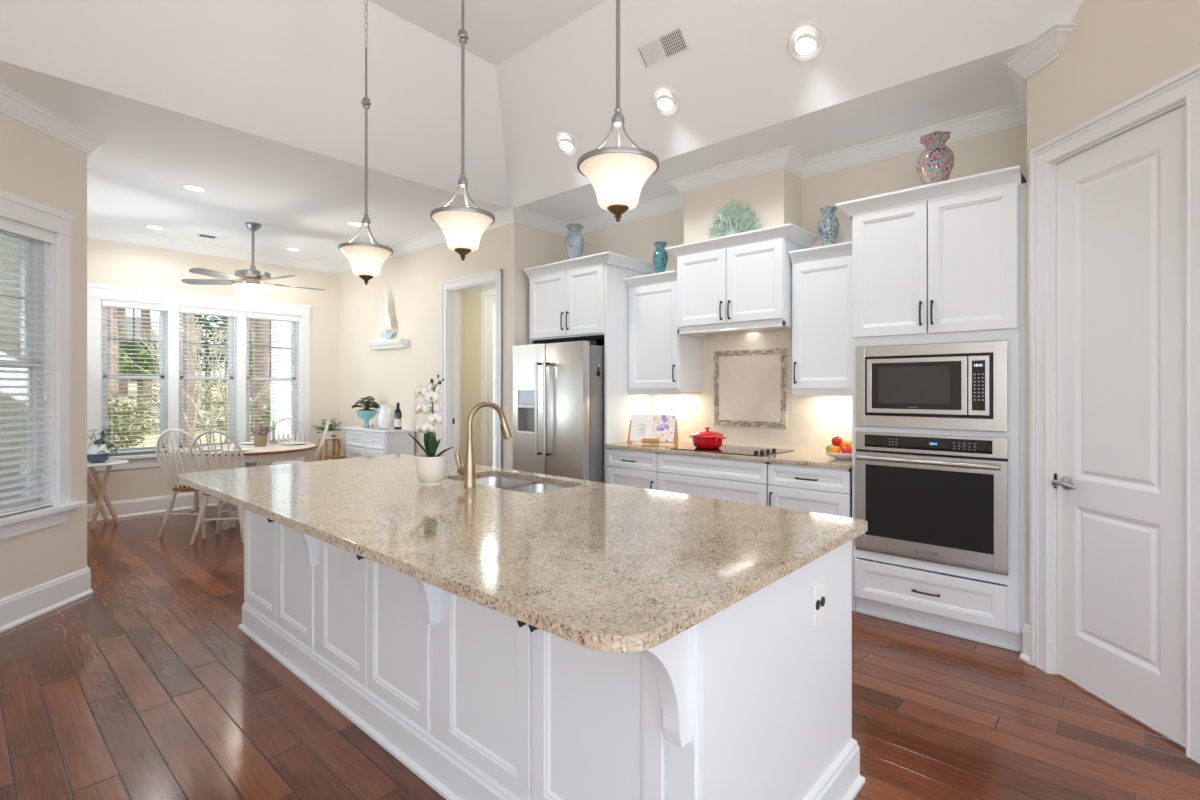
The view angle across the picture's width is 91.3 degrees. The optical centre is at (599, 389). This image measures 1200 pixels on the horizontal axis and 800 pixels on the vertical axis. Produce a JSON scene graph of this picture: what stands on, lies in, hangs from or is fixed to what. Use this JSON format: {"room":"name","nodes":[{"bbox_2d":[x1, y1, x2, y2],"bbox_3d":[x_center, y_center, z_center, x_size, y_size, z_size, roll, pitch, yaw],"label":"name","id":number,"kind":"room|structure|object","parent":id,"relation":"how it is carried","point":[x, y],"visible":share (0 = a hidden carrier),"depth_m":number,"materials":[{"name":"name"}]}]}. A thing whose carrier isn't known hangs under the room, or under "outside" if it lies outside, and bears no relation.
{"room":"kitchen","nodes":[
{"label":"kitchen","id":0,"kind":"room"},
{"bbox_2d":[0,112,86,598],"bbox_3d":[-3.370,-0.380,1.351,0.140,3.500,5.150,0,0,-3],"label":"wall","id":1,"kind":"structure","parent":0,"point":[36,166],"depth_m":3.72,"materials":[{"name":"beige paint"}]},
{"bbox_2d":[0,189,86,539],"bbox_3d":[-3.435,-0.138,3.215,0.205,1.975,1.260,0,0,-3],"label":"window","id":2,"kind":"structure","parent":1,"relation":"in","point":[14,207],"depth_m":3.62,"materials":[{"name":"white paint"}]},
{"bbox_2d":[0,219,53,516],"bbox_3d":[-3.417,-0.119,3.196,0.083,1.690,0.948,0,0,-3],"label":"window blind","id":3,"kind":"object","parent":2,"relation":"attached to","point":[6,227],"visible":1,"depth_m":3.50,"materials":[{"name":"plastic"}]},
{"bbox_2d":[0,566,92,632],"bbox_3d":[-3.680,1.280,2.543,1.414,0.180,7.410,0,0,-19],"label":"baseboard","id":4,"kind":"structure","parent":1,"relation":"attached to","point":[16,609],"depth_m":3.58,"materials":[{"name":"white paint"}]},
{"bbox_2d":[87,237,338,503],"bbox_3d":[-4.659,-0.155,6.886,0.140,3.050,3.400,0,0,42],"label":"wall","id":5,"kind":"structure","parent":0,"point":[109,262],"depth_m":6.87,"materials":[{"name":"beige paint"}]},
{"bbox_2d":[101,300,167,452],"bbox_3d":[-5.058,-0.128,6.381,0.068,1.615,0.569,0,0,42],"label":"window blind","id":6,"kind":"object","parent":5,"relation":"attached to","point":[112,304],"visible":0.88,"depth_m":6.37,"materials":[{"name":"plastic"}]},
{"bbox_2d":[87,492,224,521],"bbox_3d":[-4.536,1.280,6.895,0.030,0.180,2.938,0,0,42],"label":"baseboard","id":7,"kind":"structure","parent":5,"relation":"attached to","point":[151,505],"depth_m":6.42,"materials":[{"name":"white paint"}]},
{"bbox_2d":[87,283,310,471],"bbox_3d":[-4.594,-0.122,6.905,0.210,1.955,2.315,0,0,42],"label":"window","id":8,"kind":"structure","parent":5,"relation":"attached to","point":[96,293],"depth_m":6.62,"materials":[{"name":"white paint"}]},
{"bbox_2d":[179,307,236,448],"bbox_3d":[-4.603,-0.128,6.886,0.068,1.615,0.579,0,0,42],"label":"window blind","id":9,"kind":"object","parent":5,"relation":"attached to","point":[185,310],"visible":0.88,"depth_m":6.87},
{"bbox_2d":[246,313,298,441],"bbox_3d":[-4.134,-0.128,7.407,0.068,1.615,0.611,0,0,42],"label":"window blind","id":10,"kind":"object","parent":5,"relation":"attached to","point":[253,316],"visible":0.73,"depth_m":7.38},
{"bbox_2d":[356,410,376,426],"bbox_3d":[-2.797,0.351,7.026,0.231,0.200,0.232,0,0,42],"label":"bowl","id":11,"kind":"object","parent":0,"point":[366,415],"depth_m":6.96,"materials":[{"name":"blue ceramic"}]},
{"bbox_2d":[339,222,525,469],"bbox_3d":[-2.139,-0.155,6.808,3.710,3.050,0.140,0,0,42],"label":"wall","id":12,"kind":"structure","parent":0,"point":[411,281],"depth_m":6.74,"materials":[{"name":"beige paint"}]},
{"bbox_2d":[367,339,409,349],"bbox_3d":[-2.527,-0.530,6.975,0.770,0.095,0.130,0,0,42],"label":"shelf","id":13,"kind":"object","parent":12,"relation":"attached to","point":[392,343],"visible":1,"depth_m":6.88,"materials":[{"name":"white paint"}]},
{"bbox_2d":[379,289,394,339],"bbox_3d":[-2.547,-0.914,6.990,0.340,0.672,0.070,0,0,42],"label":"model sailboat","id":14,"kind":"object","parent":13,"relation":"on","point":[385,335],"visible":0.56,"depth_m":6.98,"materials":[{"name":"blue paint"}]},
{"bbox_2d":[441,269,502,467],"bbox_3d":[-1.275,0.110,6.011,1.020,2.520,0.168,0,0,42],"label":"door frame","id":15,"kind":"structure","parent":12,"relation":"attached to","point":[451,289],"depth_m":6.25,"materials":[{"name":"white paint"}]},
{"bbox_2d":[460,294,461,461],"bbox_3d":[-2.444,-0.005,8.135,0.120,2.750,1.420,0,0,42],"label":"wall","id":16,"kind":"structure","parent":0,"point":[460,294],"depth_m":8.52,"materials":[{"name":"beige paint"}]},
{"bbox_2d":[460,286,495,293],"bbox_3d":[-1.371,-1.405,7.168,2.770,0.050,1.420,0,0,42],"label":"ceiling","id":17,"kind":"structure","parent":0,"point":[492,287],"depth_m":8.19,"materials":[{"name":"white paint"}]},
{"bbox_2d":[462,288,495,465],"bbox_3d":[-1.222,-0.005,7.909,3.600,2.750,0.120,0,0,42],"label":"wall","id":18,"kind":"structure","parent":0,"point":[471,302],"depth_m":8.37,"materials":[{"name":"beige paint"}]},
{"bbox_2d":[481,289,495,465],"bbox_3d":[-1.358,0.000,7.937,0.800,2.740,0.020,0,0,42],"label":"trim","id":19,"kind":"structure","parent":18,"relation":"attached to","point":[484,294],"depth_m":8.15,"materials":[{"name":"white paint"}]},
{"bbox_2d":[488,296,495,466],"bbox_3d":[-1.318,0.040,7.982,0.600,2.660,0.040,0,0,42],"label":"door","id":20,"kind":"structure","parent":18,"relation":"in","point":[492,299],"depth_m":8.12,"materials":[{"name":"white paint"}]},
{"bbox_2d":[0,0,1083,263],"bbox_3d":[-1.033,-2.055,1.468,12.900,0.750,8.200,0,0,42],"label":"ceiling","id":21,"kind":"structure","parent":0,"point":[254,104],"depth_m":3.84,"materials":[{"name":"white paint"}]},
{"bbox_2d":[181,184,206,191],"bbox_3d":[-3.387,-1.677,4.891,0.180,0.009,0.180,0,0,42],"label":"recessed light","id":22,"kind":"object","parent":21,"relation":"in","point":[194,188],"visible":1,"depth_m":4.89,"materials":[{"name":"white paint"}]},
{"bbox_2d":[196,233,231,240],"bbox_3d":[-4.251,-1.677,6.465,0.130,0.009,0.320,0,0,42],"label":"ceiling vent","id":23,"kind":"object","parent":21,"relation":"in","point":[198,234],"visible":1,"depth_m":6.46,"materials":[{"name":"white paint"}]},
{"bbox_2d":[181,222,324,304],"bbox_3d":[-3.486,-1.266,5.965,1.299,0.827,1.293,0,0,42],"label":"ceiling fan","id":24,"kind":"object","parent":21,"relation":"hanging from","point":[252,291],"visible":1,"depth_m":5.87,"materials":[{"name":"grey metal"}]},
{"bbox_2d":[338,0,392,284],"bbox_3d":[-1.231,-1.490,3.086,0.272,1.878,0.272,0,0,42],"label":"pendant light","id":25,"kind":"object","parent":21,"relation":"hanging from","point":[366,260],"visible":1,"depth_m":3.05,"materials":[{"name":"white glass"}]},
{"bbox_2d":[430,0,494,260],"bbox_3d":[-0.586,-1.490,2.506,0.272,1.878,0.272,0,0,42],"label":"pendant light","id":26,"kind":"object","parent":21,"relation":"hanging from","point":[463,227],"visible":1,"depth_m":2.46,"materials":[{"name":"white glass"}]},
{"bbox_2d":[555,130,577,155],"bbox_3d":[-0.262,-1.931,4.599,0.212,0.150,0.150,0,0,42],"label":"recessed light","id":27,"kind":"object","parent":21,"relation":"in","point":[566,142],"visible":1,"depth_m":4.57,"materials":[{"name":"white paint"}]},
{"bbox_2d":[577,0,659,221],"bbox_3d":[0.059,-1.490,1.925,0.272,1.878,0.272,0,0,42],"label":"pendant light","id":28,"kind":"object","parent":21,"relation":"hanging from","point":[618,174],"visible":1,"depth_m":1.86,"materials":[{"name":"white glass"}]},
{"bbox_2d":[633,22,692,71],"bbox_3d":[0.395,-2.155,3.707,0.370,0.127,0.127,0,0,42],"label":"ceiling vent","id":29,"kind":"object","parent":21,"relation":"in","point":[672,43],"visible":1,"depth_m":3.70,"materials":[{"name":"metal"}]},
{"bbox_2d":[651,85,679,116],"bbox_3d":[0.443,-1.941,3.952,0.212,0.150,0.150,0,0,42],"label":"recessed light","id":30,"kind":"object","parent":21,"relation":"in","point":[665,100],"visible":1,"depth_m":3.93,"materials":[{"name":"white paint"}]},
{"bbox_2d":[787,21,824,61],"bbox_3d":[1.157,-1.951,3.295,0.212,0.150,0.150,0,0,42],"label":"recessed light","id":31,"kind":"object","parent":21,"relation":"in","point":[806,40],"visible":1,"depth_m":3.27,"materials":[{"name":"white paint"}]},
{"bbox_2d":[526,225,568,344],"bbox_3d":[-0.524,-0.155,5.934,0.140,3.050,0.722,0,0,42],"label":"wall","id":32,"kind":"structure","parent":0,"point":[543,247],"depth_m":5.76,"materials":[{"name":"beige paint"}]},
{"bbox_2d":[0,505,1199,799],"bbox_3d":[-0.806,1.430,1.870,12.900,0.120,8.900,0,0,42],"label":"floor","id":33,"kind":"structure","parent":0,"point":[147,684],"depth_m":2.46,"materials":[{"name":"brown wood"}]},
{"bbox_2d":[87,460,128,528],"bbox_3d":[-5.039,1.052,5.844,0.400,0.636,0.527,0,0,42],"label":"folding tray table","id":34,"kind":"object","parent":33,"relation":"on","point":[108,463],"visible":0.55,"depth_m":5.87,"materials":[{"name":"white paint"}]},
{"bbox_2d":[87,428,118,462],"bbox_3d":[-5.018,0.561,5.902,0.248,0.345,0.237,0,0,-16],"label":"potted plant","id":35,"kind":"object","parent":34,"relation":"on","point":[99,452],"visible":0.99,"depth_m":5.85,"materials":[{"name":"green plant"}]},
{"bbox_2d":[87,460,128,466],"bbox_3d":[-5.030,0.743,5.854,0.400,0.018,0.500,0,0,42],"label":"tray","id":36,"kind":"object","parent":34,"relation":"on","point":[108,463],"depth_m":5.83,"materials":[{"name":"white paint"}]},
{"bbox_2d":[156,428,234,537],"bbox_3d":[-3.845,0.864,5.579,0.456,1.020,0.551,0,0,4],"label":"dining chair","id":37,"kind":"object","parent":33,"relation":"on","point":[179,487],"visible":0.66,"depth_m":5.42,"materials":[{"name":"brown wood"}]},
{"bbox_2d":[189,430,244,544],"bbox_3d":[-3.406,0.864,5.361,0.456,1.020,0.551,0,0,-8],"label":"dining chair","id":38,"kind":"object","parent":33,"relation":"on","point":[240,511],"visible":0.53,"depth_m":5.18,"materials":[{"name":"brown wood"}]},
{"bbox_2d":[176,442,318,529],"bbox_3d":[-3.657,0.988,6.146,1.280,0.764,1.280,0,0,42],"label":"dining table","id":39,"kind":"object","parent":33,"relation":"on","point":[270,452],"visible":0.41,"depth_m":5.88,"materials":[{"name":"beige paint"}]},
{"bbox_2d":[251,424,270,446],"bbox_3d":[-3.615,0.485,6.242,0.174,0.243,0.171,0,0,4],"label":"flower pot","id":40,"kind":"object","parent":39,"relation":"on","point":[260,440],"visible":1,"depth_m":6.20,"materials":[{"name":"ceramic"}]},
{"bbox_2d":[269,420,277,443],"bbox_3d":[-3.642,0.477,6.536,0.089,0.259,0.090,0,0,42],"label":"candlestick","id":41,"kind":"object","parent":39,"relation":"on","point":[273,441],"visible":1,"depth_m":6.52,"materials":[{"name":"grey metal"}]},
{"bbox_2d":[267,418,307,464],"bbox_3d":[-3.754,0.864,7.061,0.456,1.020,0.551,0,0,-29],"label":"dining chair","id":42,"kind":"object","parent":33,"relation":"on","point":[293,419],"visible":0.22,"depth_m":7.23,"materials":[{"name":"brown wood"}]},
{"bbox_2d":[271,461,302,464],"bbox_3d":[-3.722,0.892,7.002,0.366,0.063,0.366,0,0,-29],"label":"cushion","id":43,"kind":"object","parent":42,"relation":"on","point":[283,462],"depth_m":6.94,"materials":[{"name":"white fabric"}]},
{"bbox_2d":[315,420,329,460],"bbox_3d":[-3.355,0.864,6.620,0.551,1.020,0.456,0,0,-27],"label":"dining chair","id":44,"kind":"object","parent":33,"relation":"on","point":[321,444],"visible":0.26,"depth_m":6.60,"materials":[{"name":"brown wood"}]},
{"bbox_2d":[319,438,345,460],"bbox_3d":[-3.404,1.001,7.533,0.260,0.738,0.300,0,0,42],"label":"plant stand","id":45,"kind":"object","parent":33,"relation":"on","point":[326,456],"visible":0.36,"depth_m":7.50,"materials":[{"name":"brown wood"}]},
{"bbox_2d":[313,418,341,438],"bbox_3d":[-3.502,0.503,7.507,0.314,0.258,0.329,0,0,42],"label":"potted plant","id":46,"kind":"object","parent":45,"relation":"on","point":[331,430],"visible":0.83,"depth_m":7.47,"materials":[{"name":"green plant"}]},
{"bbox_2d":[325,430,334,438],"bbox_3d":[-3.466,0.582,7.508,0.123,0.100,0.124,0,0,42],"label":"pot","id":47,"kind":"object","parent":45,"relation":"on","point":[330,432],"depth_m":7.46,"materials":[{"name":"white ceramic"}]},
{"bbox_2d":[324,454,345,457],"bbox_3d":[-3.380,0.863,7.545,0.240,0.015,0.250,0,0,42],"label":"shelf","id":48,"kind":"object","parent":45,"relation":"attached to","point":[328,456],"depth_m":7.46,"materials":[{"name":"brown wood"}]},
{"bbox_2d":[342,425,415,457],"bbox_3d":[-2.589,0.911,6.854,1.040,0.918,0.390,0,0,42],"label":"sideboard","id":49,"kind":"object","parent":33,"relation":"on","point":[361,441],"visible":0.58,"depth_m":6.61,"materials":[{"name":"white paint"}]},
{"bbox_2d":[352,396,379,426],"bbox_3d":[-2.778,0.267,7.031,0.366,0.369,0.334,0,0,42],"label":"planter","id":50,"kind":"object","parent":49,"relation":"on","point":[366,413],"visible":0.99,"depth_m":6.98,"materials":[{"name":"blue ceramic"}]},
{"bbox_2d":[377,405,391,427],"bbox_3d":[-2.535,0.317,6.893,0.160,0.270,0.171,0,0,-7],"label":"vase","id":51,"kind":"object","parent":49,"relation":"on","point":[384,419],"visible":1,"depth_m":6.84,"materials":[{"name":"ceramic"}]},
{"bbox_2d":[394,403,401,429],"bbox_3d":[-2.272,0.300,6.593,0.079,0.303,0.079,0,0,42],"label":"wine bottle","id":52,"kind":"object","parent":49,"relation":"on","point":[398,414],"visible":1,"depth_m":6.57,"materials":[{"name":"black glass"}]},
{"bbox_2d":[238,477,864,799],"bbox_3d":[-0.661,0.929,2.610,3.113,0.881,1.284,0,0,42],"label":"kitchen island","id":53,"kind":"object","parent":33,"relation":"on","point":[752,700],"visible":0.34,"depth_m":1.80,"materials":[{"name":"white paint"}]},
{"bbox_2d":[178,454,867,652],"bbox_3d":[-0.685,0.472,2.598,3.165,0.032,1.335,0,0,42],"label":"island countertop","id":54,"kind":"structure","parent":53,"relation":"on","point":[599,566],"depth_m":1.84,"materials":[{"name":"stone"}]},
{"bbox_2d":[408,375,452,485],"bbox_3d":[-0.805,0.193,2.787,0.172,0.525,0.172,0,0,42],"label":"potted orchid","id":55,"kind":"object","parent":54,"relation":"on","point":[431,467],"visible":1,"depth_m":2.79,"materials":[{"name":"beige ceramic"}]},
{"bbox_2d":[455,401,511,487],"bbox_3d":[-0.546,0.256,2.794,0.274,0.397,0.116,0,0,-21],"label":"kitchen faucet","id":56,"kind":"object","parent":54,"relation":"on","point":[468,470],"visible":1,"depth_m":2.73,"materials":[{"name":"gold metal"}]},
{"bbox_2d":[462,477,567,492],"bbox_3d":[-0.444,0.580,2.929,0.728,0.181,0.368,0,0,42],"label":"sink","id":57,"kind":"object","parent":54,"relation":"in","point":[498,482],"visible":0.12,"depth_m":3.15,"materials":[{"name":"silver metal"}]},
{"bbox_2d":[813,581,824,625],"bbox_3d":[0.680,0.662,1.815,0.010,0.120,0.077,0,0,42],"label":"power outlet","id":58,"kind":"object","parent":53,"relation":"attached to","point":[818,590],"visible":1,"depth_m":1.80,"materials":[{"name":"white plastic"}]},
{"bbox_2d":[513,340,603,482],"bbox_3d":[-0.228,0.482,5.304,0.893,1.775,0.861,0,0,42],"label":"refrigerator","id":59,"kind":"object","parent":33,"relation":"on","point":[558,392],"visible":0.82,"depth_m":4.93,"materials":[{"name":"grey metal"}]},
{"bbox_2d":[524,251,653,482],"bbox_3d":[-0.102,0.120,5.397,1.055,2.500,0.665,0,0,42],"label":"tall cabinet","id":60,"kind":"object","parent":33,"relation":"on","point":[584,298],"visible":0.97,"depth_m":5.06,"materials":[{"name":"white paint"}]},
{"bbox_2d":[564,224,584,258],"bbox_3d":[-0.229,-1.306,5.320,0.188,0.352,0.188,0,0,42],"label":"vase","id":61,"kind":"object","parent":60,"relation":"on","point":[574,242],"visible":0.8,"depth_m":5.26,"materials":[{"name":"blue ceramic"}]},
{"bbox_2d":[606,448,657,489],"bbox_3d":[0.438,0.929,4.916,0.528,0.882,0.656,0,0,42],"label":"base cabinet","id":62,"kind":"object","parent":33,"relation":"on","point":[632,468],"visible":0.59,"depth_m":4.69,"materials":[{"name":"white paint"}]},
{"bbox_2d":[657,453,768,505],"bbox_3d":[0.985,0.929,4.447,0.908,0.882,0.623,0,0,42],"label":"base cabinet","id":63,"kind":"object","parent":33,"relation":"on","point":[744,481],"visible":0.37,"depth_m":4.18,"materials":[{"name":"white paint"}]},
{"bbox_2d":[605,441,851,469],"bbox_3d":[0.985,0.471,4.439,1.979,0.030,0.635,0,0,42],"label":"countertop","id":64,"kind":"structure","parent":63,"relation":"on","point":[796,457],"depth_m":4.10,"materials":[{"name":"stone"}]},
{"bbox_2d":[627,418,677,444],"bbox_3d":[0.438,0.347,4.910,0.410,0.215,0.151,0,0,20],"label":"book stand","id":65,"kind":"object","parent":64,"relation":"on","point":[650,441],"visible":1,"depth_m":4.85,"materials":[{"name":"brown wood"}]},
{"bbox_2d":[629,414,675,442],"bbox_3d":[0.437,0.325,4.906,0.380,0.225,0.108,0,0,20],"label":"open cookbook","id":66,"kind":"object","parent":65,"relation":"on","point":[646,426],"visible":1,"depth_m":4.90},
{"bbox_2d":[670,445,793,455],"bbox_3d":[0.989,0.439,4.420,0.765,0.032,0.508,0,0,42],"label":"cooktop","id":67,"kind":"object","parent":64,"relation":"in","point":[729,449],"visible":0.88,"depth_m":4.31,"materials":[{"name":"black glass"}]},
{"bbox_2d":[689,427,725,448],"bbox_3d":[0.826,0.369,4.504,0.264,0.159,0.246,0,0,1],"label":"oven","id":68,"kind":"object","parent":67,"relation":"on","point":[707,439],"visible":1,"depth_m":4.41,"materials":[{"name":"red ceramic"}]},
{"bbox_2d":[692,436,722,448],"bbox_3d":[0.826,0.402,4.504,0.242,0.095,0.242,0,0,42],"label":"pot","id":69,"kind":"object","parent":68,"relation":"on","point":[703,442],"depth_m":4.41,"materials":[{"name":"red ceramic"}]},
{"bbox_2d":[822,450,851,459],"bbox_3d":[1.594,0.431,3.840,0.260,0.047,0.260,0,0,42],"label":"fruit bowl","id":70,"kind":"object","parent":64,"relation":"on","point":[841,456],"visible":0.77,"depth_m":3.77,"materials":[{"name":"white ceramic"}]},
{"bbox_2d":[825,443,832,452],"bbox_3d":[1.531,0.398,3.883,0.071,0.079,0.072,0,0,42],"label":"apple","id":71,"kind":"object","parent":70,"relation":"in","point":[827,449],"visible":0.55,"depth_m":3.87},
{"bbox_2d":[831,435,842,446],"bbox_3d":[1.564,0.340,3.867,0.071,0.079,0.072,0,0,42],"label":"apple","id":72,"kind":"object","parent":71,"relation":"on","point":[837,440],"visible":0.81,"depth_m":3.84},
{"bbox_2d":[768,463,855,610],"bbox_3d":[1.512,0.929,3.949,0.538,0.882,0.656,0,0,42],"label":"base cabinet","id":73,"kind":"object","parent":33,"relation":"on","point":[822,490],"visible":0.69,"depth_m":3.71,"materials":[{"name":"white paint"}]},
{"bbox_2d":[835,165,1026,651],"bbox_3d":[2.004,0.120,3.501,0.937,2.500,0.665,0,0,42],"label":"tall cabinet","id":74,"kind":"object","parent":33,"relation":"on","point":[943,261],"visible":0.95,"depth_m":3.21,"materials":[{"name":"white paint"}]},
{"bbox_2d":[855,431,1007,575],"bbox_3d":[1.969,0.609,3.440,0.755,0.713,0.588,0,0,42],"label":"oven","id":75,"kind":"object","parent":74,"relation":"in","point":[937,499],"visible":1,"depth_m":3.23,"materials":[{"name":"silver metal"}]},
{"bbox_2d":[856,340,1006,431],"bbox_3d":[1.940,-0.016,3.410,0.755,0.472,0.372,0,0,42],"label":"microwave","id":76,"kind":"object","parent":74,"relation":"in","point":[948,386],"visible":1,"depth_m":3.25,"materials":[{"name":"silver metal"}]},
{"bbox_2d":[916,131,954,184],"bbox_3d":[1.960,-1.302,3.429,0.196,0.345,0.196,0,0,42],"label":"vase","id":77,"kind":"object","parent":74,"relation":"on","point":[935,163],"visible":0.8,"depth_m":3.37,"materials":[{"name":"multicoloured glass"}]},
{"bbox_2d":[684,168,801,243],"bbox_3d":[1.095,-1.400,4.565,0.849,0.560,0.310,0,0,42],"label":"wall","id":78,"kind":"structure","parent":0,"point":[775,196],"depth_m":4.35,"materials":[{"name":"beige paint"}]},
{"bbox_2d":[581,124,1026,451],"bbox_3d":[1.220,-0.155,4.740,4.050,3.050,0.162,0,0,42],"label":"wall","id":79,"kind":"structure","parent":0,"point":[746,396],"depth_m":4.53,"materials":[{"name":"paint"}]},
{"bbox_2d":[0,84,1026,273],"bbox_3d":[-1.771,-1.627,4.299,7.615,0.105,4.540,0,0,42],"label":"crown molding","id":80,"kind":"structure","parent":79,"relation":"attached to","point":[14,105],"depth_m":4.27,"materials":[{"name":"white paint"}]},
{"bbox_2d":[623,270,700,393],"bbox_3d":[0.531,-0.457,5.008,0.544,0.997,0.378,0,0,42],"label":"upper cabinet","id":81,"kind":"object","parent":79,"relation":"attached to","point":[661,360],"visible":0.9,"depth_m":4.88,"materials":[{"name":"white paint"}]},
{"bbox_2d":[652,241,667,272],"bbox_3d":[0.513,-1.101,5.001,0.136,0.292,0.136,0,0,42],"label":"vase","id":82,"kind":"object","parent":81,"relation":"on","point":[660,256],"visible":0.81,"depth_m":4.96,"materials":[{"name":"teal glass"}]},
{"bbox_2d":[665,223,817,336],"bbox_3d":[1.061,-0.781,4.483,1.036,0.687,0.467,0,0,42],"label":"upper cabinet","id":83,"kind":"object","parent":79,"relation":"attached to","point":[739,282],"visible":0.95,"depth_m":4.29,"materials":[{"name":"white paint"}]},
{"bbox_2d":[706,199,760,237],"bbox_3d":[0.991,-1.270,4.383,0.442,0.289,0.120,0,0,40],"label":"sculpture","id":84,"kind":"object","parent":83,"relation":"on","point":[735,217],"visible":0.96,"depth_m":4.36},
{"bbox_2d":[789,241,851,395],"bbox_3d":[1.609,-0.457,4.037,0.479,0.997,0.378,0,0,42],"label":"upper cabinet","id":85,"kind":"object","parent":79,"relation":"attached to","point":[821,275],"visible":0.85,"depth_m":3.95,"materials":[{"name":"white paint"}]},
{"bbox_2d":[818,206,838,245],"bbox_3d":[1.576,-1.101,4.044,0.140,0.292,0.140,0,0,42],"label":"vase","id":86,"kind":"object","parent":85,"relation":"on","point":[828,225],"visible":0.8,"depth_m":4.00,"materials":[{"name":"blue ceramic"}]},
{"bbox_2d":[1027,0,1199,624],"bbox_3d":[2.276,-0.580,2.226,0.140,3.900,1.507,0,0,-3],"label":"wall","id":87,"kind":"structure","parent":0,"point":[1116,51],"depth_m":2.55,"materials":[{"name":"beige paint"}]},
{"bbox_2d":[1019,622,1030,664],"bbox_3d":[2.169,1.280,2.987,0.058,0.180,0.154,0,0,24],"label":"baseboard","id":88,"kind":"structure","parent":87,"relation":"attached to","point":[1025,653],"depth_m":2.96,"materials":[{"name":"white paint"}]},
{"bbox_2d":[1003,22,1075,107],"bbox_3d":[2.252,-1.627,3.068,0.301,0.105,0.839,0,0,21],"label":"crown molding","id":89,"kind":"structure","parent":87,"relation":"attached to","point":[1045,48],"depth_m":2.86,"materials":[{"name":"white paint"}]},
{"bbox_2d":[1030,63,1199,763],"bbox_3d":[2.247,0.090,2.512,0.168,2.560,0.832,0,0,-3],"label":"door frame","id":90,"kind":"structure","parent":87,"relation":"attached to","point":[1182,89],"depth_m":2.75,"materials":[{"name":"white paint"}]},
{"bbox_2d":[1052,105,1185,746],"bbox_3d":[2.191,0.140,2.507,0.104,2.437,0.624,0,0,-3],"label":"door","id":91,"kind":"structure","parent":87,"relation":"in","point":[1119,481],"depth_m":2.48,"materials":[{"name":"white paint"}]},
{"label":"outside","id":92,"kind":"structure","parent":0,"visible":0},
{"bbox_2d":[109,383,270,448],"bbox_3d":[-8.172,0.245,20.814,100.000,3.750,100.000,0,0,42],"label":"ground","id":93,"kind":"structure","parent":92,"point":[148,441],"depth_m":19.50,"materials":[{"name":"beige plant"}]},
{"bbox_2d":[107,307,118,434],"bbox_3d":[-13.841,-3.664,16.470,2.177,11.315,2.651,0,0,42],"label":"pine tree","id":94,"kind":"object","parent":93,"relation":"on","point":[114,372],"visible":0.02,"depth_m":16.44,"materials":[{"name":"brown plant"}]},
{"bbox_2d":[117,308,127,395],"bbox_3d":[-21.181,-2.944,25.954,2.180,9.874,2.688,0,0,42],"label":"pine tree","id":95,"kind":"object","parent":93,"relation":"on","point":[118,309],"visible":0.02,"depth_m":25.88,"materials":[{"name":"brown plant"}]},
{"bbox_2d":[108,391,145,448],"bbox_3d":[-11.008,0.995,12.870,2.056,1.969,1.676,0,0,42],"label":"shrub","id":96,"kind":"object","parent":93,"relation":"on","point":[115,423],"visible":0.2,"depth_m":12.95,"materials":[{"name":"green plant"}]},
{"bbox_2d":[119,338,158,420],"bbox_3d":[-14.908,0.170,19.006,2.144,3.640,1.677,0,0,42],"label":"broadleaf tree","id":97,"kind":"object","parent":93,"relation":"on","point":[128,366],"visible":0.48,"depth_m":18.52,"materials":[{"name":"green plant"}]},
{"bbox_2d":[141,310,152,399],"bbox_3d":[-18.955,-3.778,24.511,2.186,11.542,2.606,0,0,42],"label":"pine tree","id":98,"kind":"object","parent":93,"relation":"on","point":[142,311],"visible":0.02,"depth_m":24.38,"materials":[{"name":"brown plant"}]},
{"bbox_2d":[126,316,224,383],"bbox_3d":[-28.981,-1.230,37.968,8.000,6.400,4.650,0,0,0],"label":"house","id":99,"kind":"structure","parent":93,"relation":"on","point":[127,318],"depth_m":35.64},
{"bbox_2d":[120,376,251,433],"bbox_3d":[-12.495,0.791,18.239,2.133,2.469,4.043,0,0,42],"label":"shrub","id":100,"kind":"object","parent":93,"relation":"on","point":[158,384],"visible":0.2,"depth_m":17.76,"materials":[{"name":"green plant"}]},
{"bbox_2d":[108,324,270,442],"bbox_3d":[-7.816,0.335,12.037,1.288,3.324,3.741,0,0,42],"label":"bare tree","id":101,"kind":"object","parent":93,"relation":"on","point":[199,402],"visible":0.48,"depth_m":11.79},
{"bbox_2d":[183,314,195,444],"bbox_3d":[-9.377,-3.052,13.161,2.196,10.090,2.667,0,0,42],"label":"pine tree","id":102,"kind":"object","parent":93,"relation":"on","point":[188,406],"visible":0.02,"depth_m":13.12,"materials":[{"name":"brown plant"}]},
{"bbox_2d":[195,315,250,410],"bbox_3d":[-15.046,-0.527,22.481,2.100,5.033,2.870,0,0,42],"label":"broadleaf tree","id":103,"kind":"object","parent":93,"relation":"on","point":[200,316],"visible":0.23,"depth_m":22.36,"materials":[{"name":"plant"}]},
{"bbox_2d":[249,319,252,396],"bbox_3d":[-16.665,-3.561,28.007,2.184,11.106,2.745,0,0,42],"label":"pine tree","id":104,"kind":"object","parent":93,"relation":"on","point":[250,323],"visible":0.02,"depth_m":27.90,"materials":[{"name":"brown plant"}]},
{"bbox_2d":[250,406,270,439],"bbox_3d":[-6.950,1.041,13.527,2.066,1.869,2.034,0,0,42],"label":"shrub","id":105,"kind":"object","parent":93,"relation":"on","point":[259,419],"visible":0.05,"depth_m":13.16,"materials":[{"name":"green plant"}]},
{"bbox_2d":[251,319,270,431],"bbox_3d":[-10.689,-3.463,18.471,2.201,10.916,2.670,0,0,42],"label":"pine tree","id":106,"kind":"object","parent":93,"relation":"on","point":[265,354],"visible":0.02,"depth_m":18.27,"materials":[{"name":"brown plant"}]},
{"bbox_2d":[271,321,290,438],"bbox_3d":[-5.223,0.220,9.598,0.320,3.500,0.320,0,0,42],"label":"porch column","id":107,"kind":"structure","parent":93,"relation":"on","point":[277,358],"depth_m":9.50,"materials":[{"name":"white paint"}]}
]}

